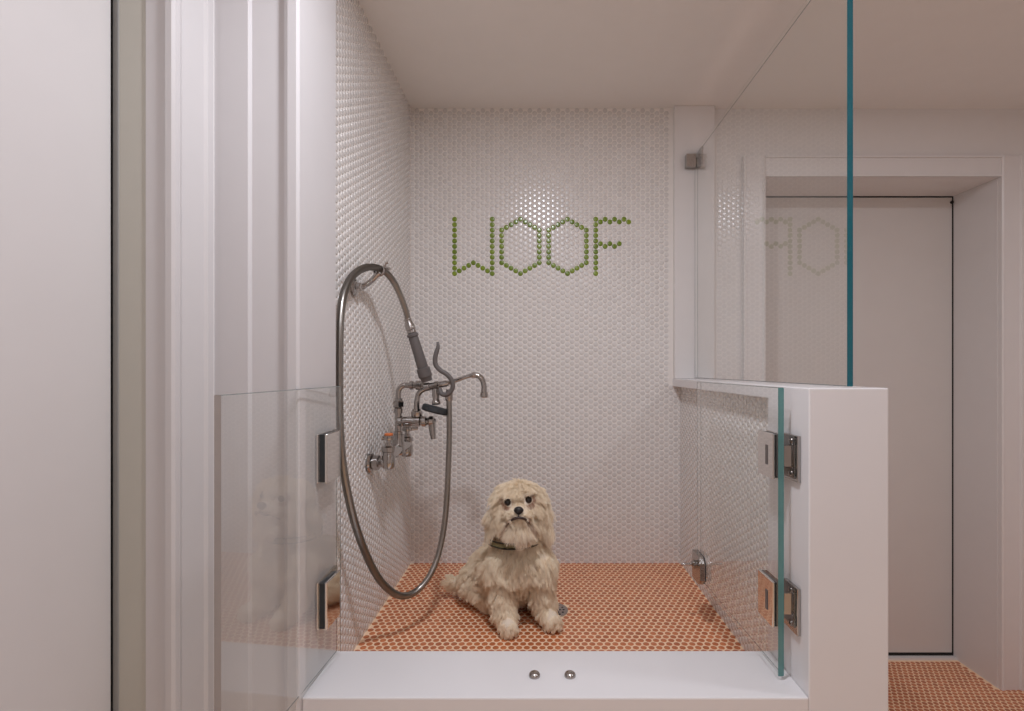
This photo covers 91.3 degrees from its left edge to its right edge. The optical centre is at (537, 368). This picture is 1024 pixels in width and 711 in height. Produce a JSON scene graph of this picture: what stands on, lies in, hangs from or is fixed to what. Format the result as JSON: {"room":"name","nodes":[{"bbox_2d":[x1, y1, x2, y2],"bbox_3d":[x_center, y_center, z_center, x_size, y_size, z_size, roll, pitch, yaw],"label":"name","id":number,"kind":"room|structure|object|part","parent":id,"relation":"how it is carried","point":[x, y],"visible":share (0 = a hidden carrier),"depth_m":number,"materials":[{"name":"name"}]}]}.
{"room":"dog washing room","nodes":[
{"label":"dog washing room","id":0,"kind":"room"},
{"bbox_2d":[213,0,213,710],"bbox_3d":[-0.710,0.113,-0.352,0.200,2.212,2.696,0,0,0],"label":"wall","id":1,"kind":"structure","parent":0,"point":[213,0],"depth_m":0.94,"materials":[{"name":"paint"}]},
{"bbox_2d":[0,0,212,710],"bbox_3d":[-0.671,0.169,0.402,0.158,2.100,1.064,0,0,0],"label":"door","id":2,"kind":"structure","parent":1,"relation":"in","point":[106,106],"depth_m":0.81,"materials":[{"name":"white wood"}]},
{"bbox_3d":[-0.601,0.169,0.402,0.018,2.100,1.064,0,0,0],"label":"casing","id":3,"kind":"part","parent":2,"relation":"part of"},
{"bbox_2d":[336,0,410,650],"bbox_3d":[-0.549,0.111,1.443,0.132,2.215,0.934,0,0,0],"label":"wall","id":4,"kind":"structure","parent":0,"point":[373,112],"depth_m":1.46,"materials":[{"name":"tile"}]},
{"bbox_2d":[214,0,335,710],"bbox_3d":[-0.528,0.113,1.018,0.163,2.212,0.173,0,0,0],"label":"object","id":5,"kind":"structure","parent":4,"relation":"attached to","point":[275,60],"depth_m":0.95,"materials":[{"name":"paint"}]},
{"bbox_2d":[214,386,340,710],"bbox_3d":[-0.443,0.326,0.906,0.031,0.577,0.384,0,0,2],"label":"door","id":6,"kind":"structure","parent":4,"relation":"in","point":[328,443],"depth_m":1.00,"materials":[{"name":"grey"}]},
{"bbox_2d":[350,261,390,296],"bbox_3d":[-0.455,-0.242,1.339,0.112,0.103,0.045,0,0,-43],"label":"hook","id":7,"kind":"object","parent":4,"relation":"attached to","point":[356,286],"visible":0.96,"depth_m":1.35,"materials":[{"name":"silver metal"}]},
{"bbox_3d":[-0.473,-0.215,1.310,0.020,0.049,0.049,0,0,0],"label":"wall plate","id":8,"kind":"part","parent":7,"relation":"part of","materials":[{"name":"silver metal"}]},
{"bbox_3d":[-0.461,-0.236,1.342,0.033,0.060,0.076,0,0,40],"label":"hook arm","id":9,"kind":"part","parent":7,"relation":"part of","materials":[{"name":"silver metal"}]},
{"bbox_2d":[336,263,454,599],"bbox_3d":[-0.393,0.172,1.342,0.130,0.911,0.434,0,0,30],"label":"sprayer","id":10,"kind":"object","parent":7,"relation":"hanging from","point":[424,372],"visible":0.95,"depth_m":1.40,"materials":[{"name":"grey metal"}]},
{"bbox_3d":[-0.276,0.001,1.473,0.065,0.163,0.028,0,0,0],"label":"squeeze lever","id":11,"kind":"part","parent":10,"relation":"part of","materials":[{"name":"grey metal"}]},
{"bbox_2d":[366,372,487,472],"bbox_3d":[-0.317,0.153,1.530,0.331,0.287,0.258,0,0,0],"label":"faucet","id":12,"kind":"object","parent":4,"relation":"attached to","point":[402,445],"visible":0.97,"depth_m":1.52,"materials":[{"name":"silver metal"}]},
{"bbox_3d":[-0.429,0.203,1.430,0.038,0.026,0.034,0,0,0],"label":"lever handle","id":13,"kind":"part","parent":12,"relation":"part of","materials":[{"name":"silver metal"}]},
{"bbox_3d":[-0.421,0.202,1.635,0.049,0.028,0.035,0,0,-34],"label":"lever handle","id":14,"kind":"part","parent":12,"relation":"part of","materials":[{"name":"silver metal"}]},
{"bbox_3d":[-0.324,0.179,1.530,0.024,0.072,0.031,0,0,0],"label":"lever handle","id":15,"kind":"part","parent":12,"relation":"part of","materials":[{"name":"silver metal"}]},
{"bbox_3d":[-0.270,0.078,1.525,0.237,0.136,0.035,0,0,3],"label":"spout","id":16,"kind":"part","parent":12,"relation":"part of","materials":[{"name":"silver metal"}]},
{"bbox_2d":[354,563,744,650],"bbox_3d":[0.040,0.979,1.503,1.050,0.479,0.816,0,0,0],"label":"floor","id":17,"kind":"structure","parent":0,"point":[611,606],"depth_m":1.49,"materials":[{"name":"tile"}]},
{"bbox_2d":[440,478,563,639],"bbox_3d":[-0.070,0.531,1.544,0.265,0.413,0.389,0,0,-40],"label":"dog","id":18,"kind":"object","parent":17,"relation":"on","point":[516,566],"visible":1,"depth_m":1.40},
{"bbox_2d":[557,603,567,616],"bbox_3d":[0.043,0.740,1.535,0.098,0.003,0.098,0,0,0],"label":"floor drain","id":19,"kind":"object","parent":17,"relation":"on","point":[563,610],"visible":0.25,"depth_m":1.53,"materials":[{"name":"metal"}]},
{"bbox_2d":[359,0,1023,108],"bbox_3d":[0.670,-1.043,0.255,3.260,0.100,4.110,0,0,0],"label":"ceiling","id":20,"kind":"structure","parent":0,"point":[441,54],"depth_m":1.56,"materials":[{"name":"paint"}]},
{"bbox_2d":[673,106,714,378],"bbox_3d":[0.591,-0.478,1.897,0.152,1.029,0.025,0,0,0],"label":"wall column","id":21,"kind":"structure","parent":0,"point":[692,125],"depth_m":1.89,"materials":[{"name":"paint"}]},
{"bbox_2d":[411,108,1023,563],"bbox_3d":[0.833,0.113,2.007,2.935,2.212,0.206,0,0,0],"label":"wall","id":22,"kind":"structure","parent":0,"point":[582,403],"depth_m":1.91,"materials":[{"name":"tile"}]},
{"bbox_2d":[452,217,630,275],"bbox_3d":[0.014,-0.467,1.905,0.682,0.226,0.003,0,0,0],"label":"tile lettering","id":23,"kind":"structure","parent":22,"relation":"attached to","point":[520,219],"depth_m":1.90},
{"bbox_2d":[742,155,1023,690],"bbox_3d":[1.310,0.205,2.025,1.060,2.029,0.270,0,0,0],"label":"door","id":24,"kind":"structure","parent":22,"relation":"in","point":[938,281],"depth_m":2.11,"materials":[{"name":"paint"}]},
{"bbox_2d":[673,378,887,710],"bbox_3d":[0.589,0.627,1.428,0.151,1.183,0.964,0,0,0],"label":"wall","id":25,"kind":"structure","parent":0,"point":[836,518],"depth_m":0.96,"materials":[{"name":"tile"}]},
{"bbox_2d":[681,382,800,675],"bbox_3d":[0.460,0.326,1.218,0.084,0.577,0.492,0,0,-3],"label":"door","id":26,"kind":"structure","parent":25,"relation":"in","point":[779,453],"depth_m":1.01,"materials":[{"name":"teal"}]},
{"bbox_3d":[0.429,0.556,1.425,0.045,0.024,0.024,0,0,0],"label":"knob","id":27,"kind":"part","parent":26,"relation":"part of","materials":[{"name":"silver metal"}]},
{"bbox_3d":[0.483,0.568,1.447,0.006,0.071,0.034,0,0,0],"label":"plate","id":28,"kind":"part","parent":26,"relation":"part of","materials":[{"name":"silver metal"}]},
{"bbox_3d":[0.478,0.326,1.230,0.012,0.577,0.463,0,0,-2],"label":"glass pane","id":29,"kind":"part","parent":26,"relation":"part of","materials":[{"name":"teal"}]},
{"bbox_3d":[0.509,0.476,1.002,0.007,0.092,0.055,0,0,0],"label":"wall plate","id":30,"kind":"part","parent":26,"relation":"part of","materials":[{"name":"silver metal"}]},
{"bbox_3d":[0.509,0.176,1.002,0.007,0.091,0.055,0,0,0],"label":"wall plate","id":31,"kind":"part","parent":26,"relation":"part of","materials":[{"name":"silver metal"}]},
{"bbox_2d":[685,0,852,386],"bbox_3d":[0.582,-0.395,1.420,0.057,0.857,0.930,0,0,0],"label":"glass screen","id":32,"kind":"object","parent":25,"relation":"on","point":[691,161],"visible":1,"depth_m":0.95,"materials":[{"name":"teal"}]},
{"bbox_2d":[888,660,1023,710],"bbox_3d":[0.645,1.244,0.250,3.110,0.050,3.900,0,0,0],"label":"floor","id":33,"kind":"structure","parent":0,"point":[913,685],"depth_m":1.89,"materials":[{"name":"tile"}]},
{"bbox_2d":[302,651,807,710],"bbox_3d":[0.033,0.920,1.026,0.960,0.597,0.159,0,0,0],"label":"kerb","id":34,"kind":"object","parent":33,"relation":"on","point":[354,680],"visible":0.98,"depth_m":0.99,"materials":[{"name":"white stone"}]},
{"bbox_2d":[529,670,539,678],"bbox_3d":[-0.007,0.618,1.013,0.023,0.009,0.023,0,0,0],"label":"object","id":35,"kind":"object","parent":34,"relation":"on","point":[534,674],"visible":1,"depth_m":1.01,"materials":[{"name":"metal"}]},
{"bbox_2d":[564,670,575,678],"bbox_3d":[0.065,0.618,1.013,0.023,0.009,0.023,0,0,0],"label":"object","id":36,"kind":"object","parent":34,"relation":"on","point":[569,674],"visible":1,"depth_m":1.01,"materials":[{"name":"metal"}]}
]}

